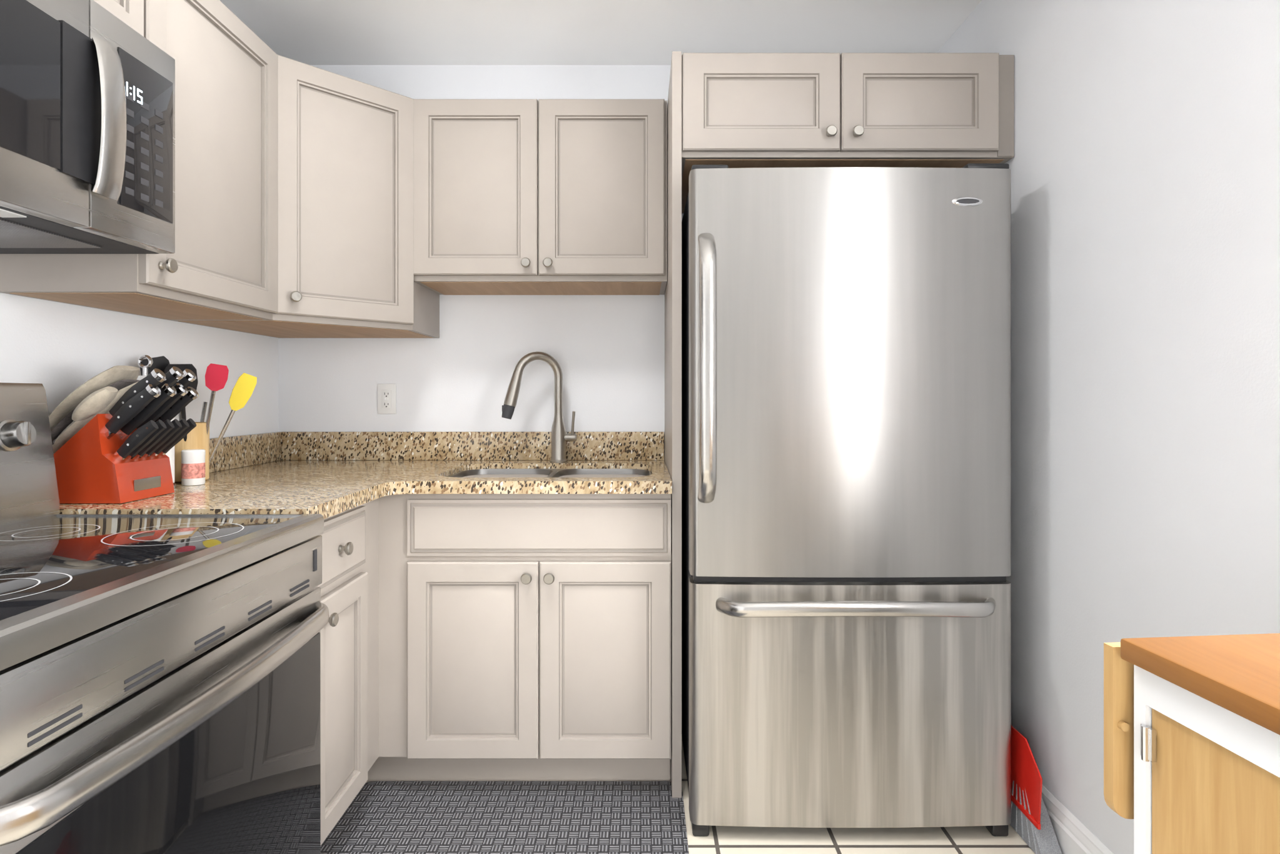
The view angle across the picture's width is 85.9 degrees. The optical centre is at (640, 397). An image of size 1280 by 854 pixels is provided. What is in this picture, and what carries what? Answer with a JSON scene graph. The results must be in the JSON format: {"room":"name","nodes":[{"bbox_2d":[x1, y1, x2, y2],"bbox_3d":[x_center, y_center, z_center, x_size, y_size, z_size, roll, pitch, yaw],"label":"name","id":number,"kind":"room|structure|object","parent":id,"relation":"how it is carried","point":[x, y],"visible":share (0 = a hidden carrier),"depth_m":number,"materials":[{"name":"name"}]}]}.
{"room":"kitchen","nodes":[
{"label":"kitchen","id":0,"kind":"room"},
{"bbox_2d":[0,292,278,438],"bbox_3d":[-1.425,-0.050,0.145,0.120,2.400,4.890,0,0,0],"label":"wall","id":1,"kind":"structure","parent":0,"point":[59,346],"depth_m":1.81,"materials":[{"name":"paint"}]},
{"bbox_2d":[0,0,667,338],"bbox_3d":[-0.638,-0.603,1.634,1.450,0.764,1.908,0,0,0],"label":"upper cabinet","id":2,"kind":"object","parent":1,"relation":"attached to","point":[311,202],"visible":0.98,"depth_m":2.15,"materials":[{"name":"paint"}]},
{"bbox_2d":[0,0,175,253],"bbox_3d":[-1.152,-0.502,1.062,0.422,0.411,0.760,0,0,0],"label":"microwave","id":3,"kind":"object","parent":2,"relation":"attached to","point":[87,101],"visible":1,"depth_m":1.21,"materials":[{"name":"silver metal"}]},
{"bbox_2d":[278,65,683,460],"bbox_3d":[-0.145,-0.050,2.650,2.680,2.400,0.120,0,0,0],"label":"wall","id":4,"kind":"structure","parent":0,"point":[609,350],"depth_m":2.59,"materials":[{"name":"paint"}]},
{"bbox_2d":[377,383,396,413],"bbox_3d":[-0.955,0.007,2.585,0.070,0.114,0.010,0,0,0],"label":"outlet","id":5,"kind":"object","parent":4,"relation":"attached to","point":[386,393],"visible":1,"depth_m":2.58,"materials":[{"name":"white plastic"}]},
{"bbox_2d":[219,0,982,65],"bbox_3d":[-0.145,-1.310,0.145,2.680,0.120,5.130,0,0,0],"label":"ceiling","id":6,"kind":"structure","parent":0,"point":[307,32],"depth_m":2.32,"materials":[{"name":"paint"}]},
{"bbox_2d":[365,735,1035,853],"bbox_3d":[-0.145,1.210,0.145,2.680,0.120,5.130,0,0,0],"label":"floor","id":7,"kind":"structure","parent":0,"point":[721,840],"depth_m":1.78,"materials":[{"name":"tile"}]},
{"bbox_2d":[0,382,329,853],"bbox_3d":[-0.952,0.561,1.060,0.686,1.178,0.756,0,0,0],"label":"stove","id":8,"kind":"object","parent":7,"relation":"on","point":[160,674],"visible":1,"depth_m":1.02,"materials":[{"name":"silver metal"}]},
{"bbox_2d":[316,468,670,845],"bbox_3d":[-0.638,0.703,2.018,1.450,0.895,1.141,0,0,0],"label":"base cabinet","id":9,"kind":"object","parent":7,"relation":"on","point":[465,637],"visible":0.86,"depth_m":1.96,"materials":[{"name":"paint"}]},
{"bbox_2d":[59,431,672,519],"bbox_3d":[-0.638,0.201,2.018,1.450,0.142,1.140,0,0,0],"label":"countertop","id":10,"kind":"structure","parent":9,"relation":"on","point":[327,474],"depth_m":2.25,"materials":[{"name":"beige stone"}]},
{"bbox_2d":[48,365,198,503],"bbox_3d":[-1.232,0.081,1.595,0.329,0.308,0.190,0,0,0],"label":"knife block","id":11,"kind":"object","parent":10,"relation":"on","point":[112,436],"visible":0.96,"depth_m":1.54,"materials":[{"name":"paint"}]},
{"bbox_2d":[136,355,176,487],"bbox_3d":[-1.268,0.063,1.760,0.132,0.342,0.132,0,0,0],"label":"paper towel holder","id":12,"kind":"object","parent":10,"relation":"on","point":[170,454],"visible":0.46,"depth_m":1.76,"materials":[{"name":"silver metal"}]},
{"bbox_2d":[181,448,205,485],"bbox_3d":[-1.205,0.189,1.852,0.055,0.093,0.055,0,0,0],"label":"spice jar","id":13,"kind":"object","parent":10,"relation":"on","point":[192,461],"visible":1,"depth_m":1.83,"materials":[{"name":"white plastic"}]},
{"bbox_2d":[139,355,257,482],"bbox_3d":[-1.224,0.062,1.907,0.218,0.346,0.201,0,0,0],"label":"utensil crock","id":14,"kind":"object","parent":10,"relation":"on","point":[216,376],"visible":0.49,"depth_m":1.93,"materials":[{"name":"brown wood"}]},
{"bbox_2d":[501,351,577,462],"bbox_3d":[-0.365,0.036,2.470,0.278,0.398,0.070,0,0,-25],"label":"pull-down faucet","id":15,"kind":"object","parent":10,"relation":"on","point":[559,436],"visible":1,"depth_m":2.48,"materials":[{"name":"silver metal"}]},
{"bbox_2d":[320,781,689,853],"bbox_3d":[-0.352,1.146,1.495,0.945,0.006,1.100,0,0,0],"label":"rubber mat","id":16,"kind":"object","parent":7,"relation":"on","point":[384,817],"visible":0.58,"depth_m":1.86,"materials":[{"name":"grey rubber"}]},
{"bbox_2d":[664,51,1014,797],"bbox_3d":[0.581,0.083,2.260,0.984,2.135,0.656,0,0,0],"label":"surround","id":17,"kind":"object","parent":7,"relation":"on","point":[735,110],"visible":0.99,"depth_m":1.96,"materials":[{"name":"paint"}]},
{"bbox_2d":[681,163,1011,836],"bbox_3d":[0.548,0.269,2.128,0.839,1.762,0.854,0,0,0],"label":"refrigerator","id":18,"kind":"object","parent":7,"relation":"on","point":[846,332],"visible":0.99,"depth_m":1.77,"materials":[{"name":"silver metal"}]},
{"bbox_2d":[1009,717,1061,853],"bbox_3d":[1.017,0.523,1.937,0.058,1.250,0.484,0,0,0],"label":"broom","id":19,"kind":"object","parent":7,"relation":"on","point":[1030,820],"visible":0.5,"depth_m":1.76,"materials":[{"name":"red plastic"}]},
{"bbox_2d":[1103,633,1279,853],"bbox_3d":[0.757,0.700,0.347,0.466,0.900,0.821,0,0,-5],"label":"kitchen cart","id":20,"kind":"object","parent":7,"relation":"on","point":[1192,724],"visible":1,"depth_m":0.66,"materials":[{"name":"brown wood"}]},
{"bbox_2d":[937,0,1279,853],"bbox_3d":[1.135,-0.050,0.145,0.120,2.400,4.890,0,0,0],"label":"wall","id":21,"kind":"structure","parent":0,"point":[1144,166],"depth_m":1.51,"materials":[{"name":"paint"}]},
{"bbox_2d":[1041,785,1113,853],"bbox_3d":[1.065,1.094,-0.214,0.020,0.112,4.168,0,0,0],"label":"baseboard","id":22,"kind":"structure","parent":21,"relation":"attached to","point":[1073,837],"depth_m":1.70,"materials":[{"name":"paint"}]}
]}

